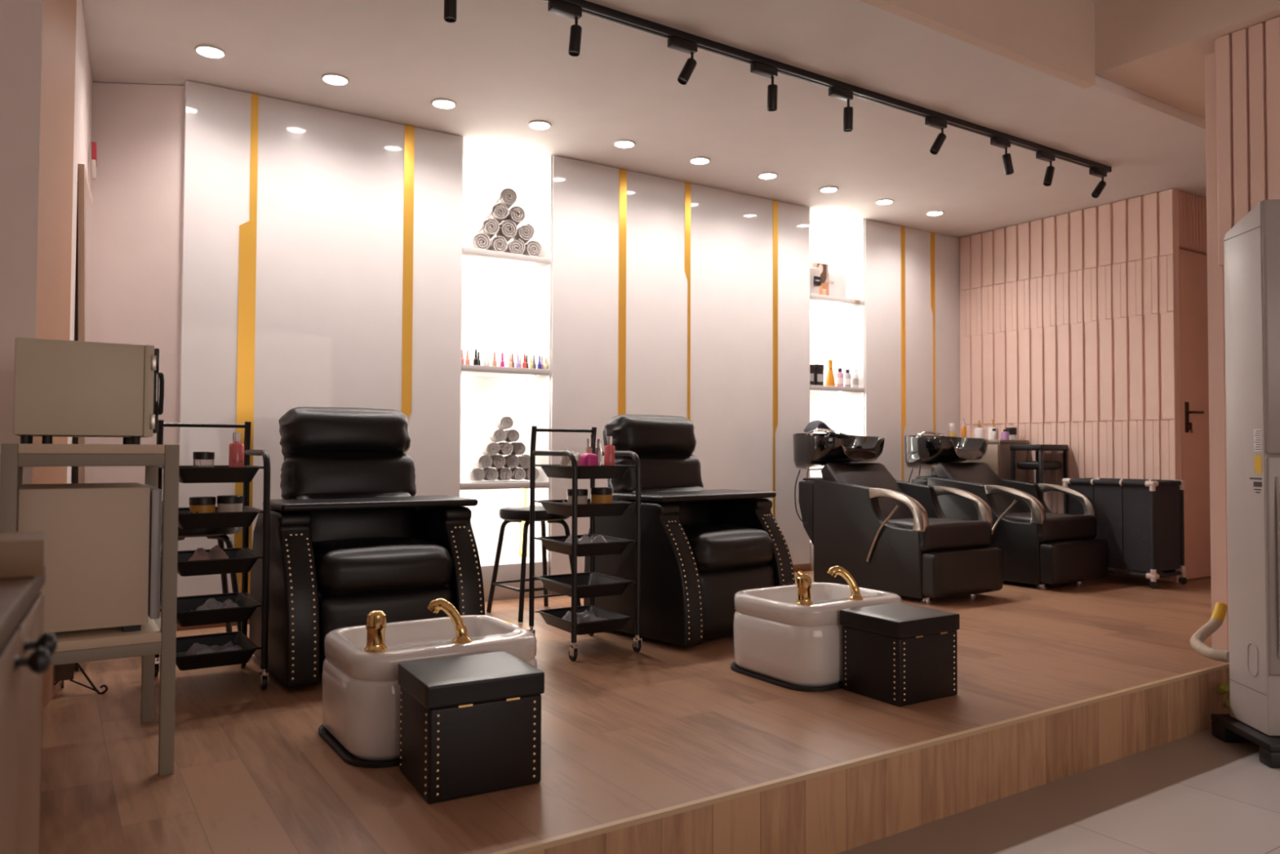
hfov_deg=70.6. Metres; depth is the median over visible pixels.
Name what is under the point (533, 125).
diffuser
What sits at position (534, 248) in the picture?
rolled towel
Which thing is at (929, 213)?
diffuser
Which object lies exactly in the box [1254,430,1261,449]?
print
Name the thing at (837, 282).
product box
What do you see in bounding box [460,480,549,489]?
niche shelf
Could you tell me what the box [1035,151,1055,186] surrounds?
track spotlight
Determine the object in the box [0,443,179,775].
rack
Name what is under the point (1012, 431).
tub
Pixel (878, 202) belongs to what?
diffuser
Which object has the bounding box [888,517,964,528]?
seat cushion
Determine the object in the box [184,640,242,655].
plastic sleeve
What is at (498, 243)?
rolled towel
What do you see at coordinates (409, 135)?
trim
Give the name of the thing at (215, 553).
net bag
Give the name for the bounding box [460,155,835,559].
wall niche
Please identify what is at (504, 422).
rolled towel
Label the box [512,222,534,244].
rolled towel
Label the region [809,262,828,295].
box
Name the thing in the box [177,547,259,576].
tray
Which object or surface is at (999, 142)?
track spotlight
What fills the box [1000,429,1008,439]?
shampoo bottle
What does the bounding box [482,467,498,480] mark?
rolled towel
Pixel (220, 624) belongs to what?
baseboard
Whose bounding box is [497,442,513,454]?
rolled towel
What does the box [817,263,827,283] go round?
picture
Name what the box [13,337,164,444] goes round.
towel warmer
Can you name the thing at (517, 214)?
rolled towel
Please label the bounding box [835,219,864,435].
trim
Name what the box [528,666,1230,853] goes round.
platform riser
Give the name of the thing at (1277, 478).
grille
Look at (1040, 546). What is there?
chair
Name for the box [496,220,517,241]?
rolled towel
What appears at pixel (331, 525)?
cushion
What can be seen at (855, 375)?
shampoo bottle
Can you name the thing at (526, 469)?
rolled towel
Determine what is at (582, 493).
jar
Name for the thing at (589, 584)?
tray
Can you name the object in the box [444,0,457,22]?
track spotlight
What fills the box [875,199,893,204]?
recessed light
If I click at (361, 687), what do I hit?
basin
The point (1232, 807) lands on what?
floor
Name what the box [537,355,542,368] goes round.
bottle
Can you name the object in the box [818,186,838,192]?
recessed light
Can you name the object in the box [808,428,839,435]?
faucet
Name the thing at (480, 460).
rolled towel
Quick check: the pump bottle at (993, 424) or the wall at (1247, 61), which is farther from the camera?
the pump bottle at (993, 424)
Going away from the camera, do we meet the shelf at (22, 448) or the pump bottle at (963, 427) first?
the shelf at (22, 448)
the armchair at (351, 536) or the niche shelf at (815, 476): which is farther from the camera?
the niche shelf at (815, 476)
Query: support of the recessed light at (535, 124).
in the ceiling at (506, 65)
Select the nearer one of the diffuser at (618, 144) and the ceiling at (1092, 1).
the ceiling at (1092, 1)
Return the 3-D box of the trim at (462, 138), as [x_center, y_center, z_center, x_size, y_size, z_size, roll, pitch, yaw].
[-1.079,-0.420,5.159,0.012,2.400,0.288,1,-2,-33]
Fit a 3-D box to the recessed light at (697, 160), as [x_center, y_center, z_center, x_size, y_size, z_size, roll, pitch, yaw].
[0.361,-1.607,5.458,0.128,0.010,0.128,1,-2,-33]
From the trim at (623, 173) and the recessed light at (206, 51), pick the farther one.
the trim at (623, 173)
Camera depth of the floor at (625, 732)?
2.75 m
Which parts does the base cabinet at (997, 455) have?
door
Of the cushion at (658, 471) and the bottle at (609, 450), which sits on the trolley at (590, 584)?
the bottle at (609, 450)
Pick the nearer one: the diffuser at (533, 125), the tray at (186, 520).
the tray at (186, 520)
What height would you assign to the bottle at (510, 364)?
0.076 m
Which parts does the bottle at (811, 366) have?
lid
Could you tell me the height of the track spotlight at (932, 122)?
0.178 m
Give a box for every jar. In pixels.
[189,496,216,513]
[191,451,214,466]
[217,494,243,512]
[567,488,587,504]
[590,487,612,503]
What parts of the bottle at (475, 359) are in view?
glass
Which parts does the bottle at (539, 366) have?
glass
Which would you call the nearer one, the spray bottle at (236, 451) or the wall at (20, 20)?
the wall at (20, 20)
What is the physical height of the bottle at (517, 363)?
0.080 m
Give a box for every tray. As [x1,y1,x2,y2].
[175,631,257,670]
[176,592,258,626]
[177,506,259,528]
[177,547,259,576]
[178,465,260,483]
[534,604,633,635]
[536,572,633,598]
[537,533,633,556]
[540,464,633,479]
[540,498,633,517]
[1009,444,1068,450]
[1017,461,1062,469]
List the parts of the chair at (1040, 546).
backrest, panel, recline lever, panel, seat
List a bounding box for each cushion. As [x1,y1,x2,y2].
[280,453,417,498]
[295,491,417,542]
[312,537,453,596]
[609,453,703,500]
[681,524,773,572]
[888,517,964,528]
[1004,512,1074,522]
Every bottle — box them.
[228,432,244,466]
[461,349,464,364]
[465,350,469,364]
[473,349,478,364]
[477,351,480,365]
[483,353,487,365]
[487,355,489,365]
[492,351,497,366]
[500,352,504,366]
[508,354,512,367]
[511,353,515,367]
[515,354,519,367]
[522,354,526,368]
[525,355,528,368]
[528,356,533,368]
[532,355,536,368]
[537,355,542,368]
[540,355,543,368]
[544,356,547,368]
[585,438,591,453]
[590,434,595,453]
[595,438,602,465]
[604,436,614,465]
[809,364,814,385]
[813,364,823,385]
[825,359,835,386]
[835,368,843,386]
[844,368,851,386]
[851,368,858,387]
[948,422,955,436]
[961,418,966,437]
[974,420,985,438]
[987,419,998,439]
[991,428,997,439]
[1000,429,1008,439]
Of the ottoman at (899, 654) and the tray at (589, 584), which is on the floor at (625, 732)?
the ottoman at (899, 654)
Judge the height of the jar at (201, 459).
0.104 m
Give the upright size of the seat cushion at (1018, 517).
0.173 m
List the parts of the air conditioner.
panel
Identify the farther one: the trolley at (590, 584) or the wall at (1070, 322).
the wall at (1070, 322)
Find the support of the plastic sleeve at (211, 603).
in the trolley at (240, 560)
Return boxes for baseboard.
[177,618,249,631]
[551,563,811,594]
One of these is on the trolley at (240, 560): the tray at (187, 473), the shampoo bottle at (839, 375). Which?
the tray at (187, 473)
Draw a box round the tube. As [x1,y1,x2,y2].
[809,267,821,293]
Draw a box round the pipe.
[1189,602,1229,662]
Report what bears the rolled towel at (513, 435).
on the rolled towel at (519, 448)
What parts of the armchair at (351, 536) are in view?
arm, nailhead trim, nailhead trim, footrest panel, arm, nailhead trim, nailhead trim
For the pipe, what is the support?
attached to the air conditioner
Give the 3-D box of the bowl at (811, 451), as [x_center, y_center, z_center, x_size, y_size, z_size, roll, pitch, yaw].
[1.319,0.165,5.997,0.622,0.251,0.418,1,-2,-33]
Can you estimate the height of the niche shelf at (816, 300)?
0.036 m
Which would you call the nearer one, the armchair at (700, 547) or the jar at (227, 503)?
the jar at (227, 503)
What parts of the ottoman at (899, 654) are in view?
nailhead trim, nailhead trim, lid, nailhead trim, nailhead trim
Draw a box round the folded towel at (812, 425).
[803,420,849,438]
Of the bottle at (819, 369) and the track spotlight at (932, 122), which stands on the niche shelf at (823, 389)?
the bottle at (819, 369)
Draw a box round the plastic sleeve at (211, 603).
[191,597,239,610]
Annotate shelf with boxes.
[17,443,164,453]
[43,615,161,652]
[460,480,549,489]
[461,364,550,378]
[462,246,551,272]
[809,293,864,310]
[809,384,864,394]
[809,475,822,478]
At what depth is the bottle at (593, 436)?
3.93 m
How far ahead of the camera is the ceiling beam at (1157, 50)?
4.16 m
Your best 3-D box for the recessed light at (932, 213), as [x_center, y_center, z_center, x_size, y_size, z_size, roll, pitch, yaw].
[2.164,-1.569,6.636,0.128,0.010,0.128,1,-2,-33]
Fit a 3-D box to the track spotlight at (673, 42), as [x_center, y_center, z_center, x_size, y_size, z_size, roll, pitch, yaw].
[0.180,-1.532,3.802,0.133,0.180,0.045,1,-2,-33]
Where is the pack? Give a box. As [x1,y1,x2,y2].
[580,453,598,465]
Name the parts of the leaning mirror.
glass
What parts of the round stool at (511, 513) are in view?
leg, leg, seat, leg, leg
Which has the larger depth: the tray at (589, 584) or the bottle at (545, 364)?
the bottle at (545, 364)
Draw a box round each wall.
[0,0,42,484]
[66,0,93,483]
[90,82,184,617]
[176,80,959,630]
[959,189,1182,582]
[1204,53,1221,649]
[1213,16,1279,650]
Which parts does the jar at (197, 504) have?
lid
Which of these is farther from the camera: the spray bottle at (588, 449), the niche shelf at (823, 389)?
the niche shelf at (823, 389)
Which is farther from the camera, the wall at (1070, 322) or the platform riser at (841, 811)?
the wall at (1070, 322)
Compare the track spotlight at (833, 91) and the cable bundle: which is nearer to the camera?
the cable bundle
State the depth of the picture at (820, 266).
6.69 m
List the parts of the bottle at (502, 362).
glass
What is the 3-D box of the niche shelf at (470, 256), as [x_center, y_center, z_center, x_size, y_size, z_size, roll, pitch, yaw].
[-0.838,-0.982,5.323,0.549,0.036,0.296,1,-2,-33]
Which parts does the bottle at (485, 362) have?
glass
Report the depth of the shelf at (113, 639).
2.32 m
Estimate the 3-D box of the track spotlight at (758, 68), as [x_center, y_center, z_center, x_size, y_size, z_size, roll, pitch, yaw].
[0.558,-1.521,4.056,0.144,0.185,0.055,1,-2,-33]
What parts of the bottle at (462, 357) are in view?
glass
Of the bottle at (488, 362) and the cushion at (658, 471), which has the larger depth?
the bottle at (488, 362)
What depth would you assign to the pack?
3.81 m
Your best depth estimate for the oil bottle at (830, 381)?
6.65 m
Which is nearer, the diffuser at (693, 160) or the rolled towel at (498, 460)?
the rolled towel at (498, 460)
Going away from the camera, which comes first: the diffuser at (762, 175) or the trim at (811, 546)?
the diffuser at (762, 175)
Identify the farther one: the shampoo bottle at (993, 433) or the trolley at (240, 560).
the shampoo bottle at (993, 433)
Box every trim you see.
[234,93,258,597]
[401,124,414,453]
[458,137,463,497]
[480,555,548,601]
[488,662,1229,853]
[520,488,526,556]
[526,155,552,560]
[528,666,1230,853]
[617,168,626,415]
[684,182,690,419]
[773,200,777,519]
[809,539,813,570]
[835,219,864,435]
[900,226,906,480]
[930,232,935,435]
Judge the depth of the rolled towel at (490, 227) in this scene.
5.21 m
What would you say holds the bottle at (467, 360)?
on the niche shelf at (466, 370)
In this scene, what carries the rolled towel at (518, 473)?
on the niche shelf at (465, 485)
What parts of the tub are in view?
lid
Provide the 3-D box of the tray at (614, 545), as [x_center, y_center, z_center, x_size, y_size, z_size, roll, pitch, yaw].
[-0.243,0.512,3.915,0.311,0.056,0.363,1,-2,-33]
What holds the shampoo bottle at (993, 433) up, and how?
on the base cabinet at (997, 455)
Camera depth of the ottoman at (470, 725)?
2.25 m
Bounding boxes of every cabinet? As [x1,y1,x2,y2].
[0,564,57,853]
[975,440,1028,481]
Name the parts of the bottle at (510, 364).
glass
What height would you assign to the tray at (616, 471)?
0.056 m
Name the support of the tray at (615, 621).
on the trolley at (590, 584)
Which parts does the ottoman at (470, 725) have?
nailhead trim, nailhead trim, nailhead trim, lid, nailhead trim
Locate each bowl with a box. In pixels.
[792,432,884,470]
[904,435,988,469]
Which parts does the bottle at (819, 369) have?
lid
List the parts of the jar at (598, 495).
lid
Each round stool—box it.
[160,523,241,631]
[486,505,581,622]
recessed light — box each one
[194,44,226,58]
[320,73,349,85]
[431,97,457,109]
[527,120,551,129]
[613,139,635,148]
[688,156,710,164]
[757,172,777,179]
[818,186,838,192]
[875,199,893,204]
[925,210,944,216]
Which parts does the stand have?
leg, leg, leg, leg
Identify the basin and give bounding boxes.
[318,598,537,768]
[730,565,902,691]
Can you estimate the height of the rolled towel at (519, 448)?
0.077 m
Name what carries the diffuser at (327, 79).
attached to the recessed light at (335, 79)
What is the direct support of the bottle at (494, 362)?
on the niche shelf at (466, 370)
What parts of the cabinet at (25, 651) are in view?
door, door, knob, knob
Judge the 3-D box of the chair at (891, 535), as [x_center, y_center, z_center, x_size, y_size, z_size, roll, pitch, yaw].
[1.536,0.504,5.641,0.644,1.000,1.240,1,-2,-33]
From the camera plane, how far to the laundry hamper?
5.82 m
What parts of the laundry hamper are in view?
short rail, long rail, long rail, long rail, long rail, short rail, short rail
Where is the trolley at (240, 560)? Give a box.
[154,419,270,689]
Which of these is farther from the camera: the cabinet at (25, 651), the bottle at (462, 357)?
the bottle at (462, 357)
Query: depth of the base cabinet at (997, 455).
6.70 m
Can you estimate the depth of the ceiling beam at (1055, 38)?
4.02 m
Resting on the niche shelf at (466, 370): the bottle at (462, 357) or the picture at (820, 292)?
the bottle at (462, 357)
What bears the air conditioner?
on the floor at (1232, 807)
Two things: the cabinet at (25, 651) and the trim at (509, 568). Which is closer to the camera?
the cabinet at (25, 651)
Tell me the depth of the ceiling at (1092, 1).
4.31 m
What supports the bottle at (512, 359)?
on the niche shelf at (466, 370)
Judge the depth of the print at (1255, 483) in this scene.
3.26 m
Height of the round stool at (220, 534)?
0.548 m
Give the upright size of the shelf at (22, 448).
0.024 m
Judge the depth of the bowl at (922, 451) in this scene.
6.39 m
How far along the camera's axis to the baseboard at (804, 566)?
6.38 m
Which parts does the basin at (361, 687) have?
mixer handle, spout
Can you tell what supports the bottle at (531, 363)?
on the niche shelf at (466, 370)
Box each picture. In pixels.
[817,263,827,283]
[817,264,822,273]
[818,284,822,294]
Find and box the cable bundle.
[1216,681,1230,708]
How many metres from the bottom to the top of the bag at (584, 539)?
0.082 m
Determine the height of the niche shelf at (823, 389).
0.036 m
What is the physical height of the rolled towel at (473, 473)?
0.076 m
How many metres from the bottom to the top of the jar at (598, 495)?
0.113 m
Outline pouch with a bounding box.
[560,448,581,465]
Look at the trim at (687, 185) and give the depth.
5.89 m
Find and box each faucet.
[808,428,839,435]
[917,431,946,436]
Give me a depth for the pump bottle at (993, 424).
6.92 m
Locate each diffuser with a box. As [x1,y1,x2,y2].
[197,47,222,57]
[324,75,346,84]
[433,100,453,107]
[530,122,548,128]
[615,141,632,146]
[691,158,707,163]
[760,173,775,178]
[821,187,836,191]
[877,200,891,204]
[928,212,942,214]
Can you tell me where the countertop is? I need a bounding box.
[0,564,45,650]
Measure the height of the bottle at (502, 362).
0.084 m
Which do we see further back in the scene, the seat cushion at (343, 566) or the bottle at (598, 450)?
the bottle at (598, 450)
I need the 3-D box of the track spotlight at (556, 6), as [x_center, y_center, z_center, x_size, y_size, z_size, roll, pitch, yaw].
[-0.286,-1.539,3.496,0.137,0.185,0.047,1,-2,-33]
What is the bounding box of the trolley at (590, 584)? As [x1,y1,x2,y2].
[527,425,642,660]
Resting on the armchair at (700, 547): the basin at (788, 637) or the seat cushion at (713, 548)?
the seat cushion at (713, 548)
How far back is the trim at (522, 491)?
5.54 m
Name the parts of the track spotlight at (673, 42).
stem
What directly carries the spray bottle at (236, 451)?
on the trolley at (240, 560)
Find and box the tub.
[1006,427,1017,439]
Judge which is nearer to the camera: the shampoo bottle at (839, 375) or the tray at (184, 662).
the tray at (184, 662)
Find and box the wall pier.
[31,0,76,710]
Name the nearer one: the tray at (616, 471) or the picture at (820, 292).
the tray at (616, 471)
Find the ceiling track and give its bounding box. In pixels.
[542,0,1111,173]
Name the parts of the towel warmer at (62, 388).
frame, door, handle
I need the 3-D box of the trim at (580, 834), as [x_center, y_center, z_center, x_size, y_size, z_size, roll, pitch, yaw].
[0.381,0.920,2.353,5.600,0.013,0.018,1,-2,-33]
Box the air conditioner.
[1211,199,1279,768]
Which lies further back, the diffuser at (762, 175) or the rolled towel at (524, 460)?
the diffuser at (762, 175)
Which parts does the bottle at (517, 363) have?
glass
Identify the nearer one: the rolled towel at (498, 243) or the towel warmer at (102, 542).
the towel warmer at (102, 542)
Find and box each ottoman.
[397,651,544,803]
[840,602,959,706]
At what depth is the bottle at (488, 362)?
5.17 m
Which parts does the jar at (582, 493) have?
lid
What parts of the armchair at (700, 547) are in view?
arm, nailhead trim, nailhead trim, footrest panel, arm, nailhead trim, nailhead trim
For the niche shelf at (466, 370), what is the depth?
5.22 m
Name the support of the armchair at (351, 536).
on the floor at (625, 732)
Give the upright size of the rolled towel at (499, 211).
0.096 m
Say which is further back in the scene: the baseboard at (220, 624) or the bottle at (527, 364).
the bottle at (527, 364)
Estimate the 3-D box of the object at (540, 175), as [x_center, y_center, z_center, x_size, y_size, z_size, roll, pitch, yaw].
[-0.608,-0.410,5.467,0.012,2.400,0.288,1,-2,-33]
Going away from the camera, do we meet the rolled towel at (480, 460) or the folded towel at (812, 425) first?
the rolled towel at (480, 460)
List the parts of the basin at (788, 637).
lever, mixer handle, spout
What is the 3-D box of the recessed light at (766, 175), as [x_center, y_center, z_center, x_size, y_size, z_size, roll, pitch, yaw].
[0.812,-1.597,5.752,0.128,0.010,0.128,1,-2,-33]
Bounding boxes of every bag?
[187,545,228,560]
[564,533,607,543]
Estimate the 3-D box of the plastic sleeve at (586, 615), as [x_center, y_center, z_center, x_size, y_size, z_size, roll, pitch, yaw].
[-0.230,0.823,3.904,0.180,0.069,0.247,2,-2,-45]
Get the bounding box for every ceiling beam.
[858,0,1095,88]
[1094,0,1279,119]
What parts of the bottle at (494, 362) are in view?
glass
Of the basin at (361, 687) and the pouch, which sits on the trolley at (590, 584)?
the pouch
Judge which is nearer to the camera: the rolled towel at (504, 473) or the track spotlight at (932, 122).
the track spotlight at (932, 122)
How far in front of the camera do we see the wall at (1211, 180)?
3.94 m
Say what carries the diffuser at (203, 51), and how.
attached to the recessed light at (206, 51)
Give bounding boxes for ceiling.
[81,0,1206,238]
[1088,0,1101,3]
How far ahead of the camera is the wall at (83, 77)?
3.50 m
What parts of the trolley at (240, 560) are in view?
frame, rail, rail, rail, frame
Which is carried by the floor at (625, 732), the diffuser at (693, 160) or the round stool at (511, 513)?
the round stool at (511, 513)
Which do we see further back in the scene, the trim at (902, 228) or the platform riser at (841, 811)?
the trim at (902, 228)
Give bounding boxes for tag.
[91,142,97,180]
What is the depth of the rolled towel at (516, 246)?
5.31 m
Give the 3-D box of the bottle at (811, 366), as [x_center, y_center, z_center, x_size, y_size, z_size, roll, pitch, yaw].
[1.221,-0.376,6.553,0.071,0.150,0.054,1,-2,-33]
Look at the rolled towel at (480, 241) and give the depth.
5.18 m
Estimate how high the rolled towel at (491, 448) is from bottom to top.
0.080 m
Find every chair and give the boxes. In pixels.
[792,428,1002,602]
[904,431,1107,588]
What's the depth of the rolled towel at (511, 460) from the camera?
5.27 m
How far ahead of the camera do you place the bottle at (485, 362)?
5.14 m
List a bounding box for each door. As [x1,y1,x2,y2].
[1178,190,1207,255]
[1179,248,1210,579]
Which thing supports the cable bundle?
attached to the air conditioner
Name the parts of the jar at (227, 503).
lid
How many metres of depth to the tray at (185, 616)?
3.20 m
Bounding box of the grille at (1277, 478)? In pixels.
[1275,476,1279,659]
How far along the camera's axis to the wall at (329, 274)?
5.04 m
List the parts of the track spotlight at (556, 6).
stem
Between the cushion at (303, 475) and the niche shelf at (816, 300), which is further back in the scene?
the niche shelf at (816, 300)
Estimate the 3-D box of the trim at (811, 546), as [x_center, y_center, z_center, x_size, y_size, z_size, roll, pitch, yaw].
[1.368,0.931,6.721,0.548,0.200,0.300,1,-2,-33]
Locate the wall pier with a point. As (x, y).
(54, 255)
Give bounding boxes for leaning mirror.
[72,163,93,671]
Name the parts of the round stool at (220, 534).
leg, seat, leg, leg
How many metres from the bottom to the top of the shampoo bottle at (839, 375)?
0.140 m
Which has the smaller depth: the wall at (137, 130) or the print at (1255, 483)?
the print at (1255, 483)
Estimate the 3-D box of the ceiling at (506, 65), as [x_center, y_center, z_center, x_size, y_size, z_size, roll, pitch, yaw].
[0.685,-1.675,5.171,9.100,0.116,3.047,1,-2,-33]
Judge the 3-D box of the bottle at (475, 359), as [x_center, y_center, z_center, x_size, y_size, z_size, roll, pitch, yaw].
[-0.928,-0.393,5.113,0.028,0.093,0.028,1,-2,-33]
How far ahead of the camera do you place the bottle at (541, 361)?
5.36 m
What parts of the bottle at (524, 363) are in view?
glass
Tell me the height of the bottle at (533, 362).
0.084 m
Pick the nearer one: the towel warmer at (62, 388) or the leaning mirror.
the towel warmer at (62, 388)
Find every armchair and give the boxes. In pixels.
[248,406,484,688]
[583,414,795,646]
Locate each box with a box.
[0,531,44,578]
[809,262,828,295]
[828,272,846,297]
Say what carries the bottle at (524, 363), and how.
on the niche shelf at (466, 370)
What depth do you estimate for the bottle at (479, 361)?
5.14 m
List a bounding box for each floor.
[38,570,1226,853]
[836,728,1279,853]
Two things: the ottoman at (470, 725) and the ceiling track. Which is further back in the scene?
the ceiling track
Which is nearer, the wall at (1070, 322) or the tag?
the tag
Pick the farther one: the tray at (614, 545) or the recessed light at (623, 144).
the recessed light at (623, 144)
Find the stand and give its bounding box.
[1009,444,1068,513]
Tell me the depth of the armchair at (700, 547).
4.12 m
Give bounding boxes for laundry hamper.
[1062,477,1186,588]
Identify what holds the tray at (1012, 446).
on the stand
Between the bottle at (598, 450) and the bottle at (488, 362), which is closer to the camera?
the bottle at (598, 450)
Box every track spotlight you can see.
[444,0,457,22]
[547,0,582,57]
[667,35,697,84]
[750,62,777,111]
[828,85,853,132]
[924,115,946,155]
[990,136,1013,175]
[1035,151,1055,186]
[1088,167,1106,198]
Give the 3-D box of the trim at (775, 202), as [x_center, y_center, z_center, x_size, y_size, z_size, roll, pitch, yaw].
[0.940,-0.310,6.291,0.044,2.544,0.010,1,-2,-33]
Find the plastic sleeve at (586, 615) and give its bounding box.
[561,609,608,622]
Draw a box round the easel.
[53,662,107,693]
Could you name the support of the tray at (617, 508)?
on the trolley at (590, 584)
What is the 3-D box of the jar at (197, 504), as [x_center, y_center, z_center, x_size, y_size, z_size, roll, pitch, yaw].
[-1.556,0.300,3.218,0.093,0.101,0.087,1,-2,-33]
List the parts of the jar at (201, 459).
lid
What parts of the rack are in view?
leg, leg, rail, rail, leg, rail, leg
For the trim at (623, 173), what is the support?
attached to the wall at (329, 274)
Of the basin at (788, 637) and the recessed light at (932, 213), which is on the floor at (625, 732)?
the basin at (788, 637)
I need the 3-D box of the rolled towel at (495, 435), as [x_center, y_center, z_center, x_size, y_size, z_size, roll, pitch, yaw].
[-0.834,0.051,5.278,0.079,0.074,0.152,1,-2,-22]
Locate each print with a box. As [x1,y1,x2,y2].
[1249,477,1262,493]
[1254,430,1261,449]
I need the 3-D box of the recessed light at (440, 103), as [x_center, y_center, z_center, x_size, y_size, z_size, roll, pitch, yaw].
[-0.992,-1.635,4.574,0.128,0.010,0.128,1,-2,-33]
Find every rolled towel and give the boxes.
[466,467,484,480]
[468,232,490,249]
[473,454,492,467]
[476,217,499,239]
[480,441,499,455]
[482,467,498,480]
[485,202,509,224]
[487,235,508,252]
[487,429,506,441]
[489,454,505,467]
[494,187,517,208]
[494,416,513,429]
[495,466,512,480]
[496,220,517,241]
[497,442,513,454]
[502,205,525,226]
[503,238,525,254]
[503,454,519,467]
[504,429,519,442]
[510,441,525,454]
[510,467,526,479]
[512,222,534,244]
[517,454,529,467]
[521,240,542,256]
[522,466,538,479]
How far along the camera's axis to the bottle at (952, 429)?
7.12 m
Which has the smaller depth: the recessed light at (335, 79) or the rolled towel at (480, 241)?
the recessed light at (335, 79)
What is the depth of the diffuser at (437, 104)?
4.58 m
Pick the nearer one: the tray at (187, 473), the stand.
the tray at (187, 473)
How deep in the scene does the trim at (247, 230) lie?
4.42 m
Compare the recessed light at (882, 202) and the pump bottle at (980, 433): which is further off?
the pump bottle at (980, 433)
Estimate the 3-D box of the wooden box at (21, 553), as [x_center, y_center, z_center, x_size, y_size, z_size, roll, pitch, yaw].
[-0.920,0.153,1.010,0.426,0.043,0.135,1,-2,-33]
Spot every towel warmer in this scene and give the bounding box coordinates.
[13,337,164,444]
[17,482,162,633]
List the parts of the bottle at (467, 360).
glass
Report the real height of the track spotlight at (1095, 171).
0.172 m
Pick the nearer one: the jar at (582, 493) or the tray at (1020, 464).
the jar at (582, 493)
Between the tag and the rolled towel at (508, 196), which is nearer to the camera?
the tag
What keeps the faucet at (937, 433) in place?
on the chair at (1040, 546)
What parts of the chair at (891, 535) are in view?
backrest, panel, recline lever, panel, seat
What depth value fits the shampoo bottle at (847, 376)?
6.74 m
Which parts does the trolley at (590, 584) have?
rail, rail, rail, rail, frame, rail, rail, frame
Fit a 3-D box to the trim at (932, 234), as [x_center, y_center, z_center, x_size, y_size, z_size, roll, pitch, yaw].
[2.333,-0.281,7.202,0.049,2.544,0.010,1,-2,-33]

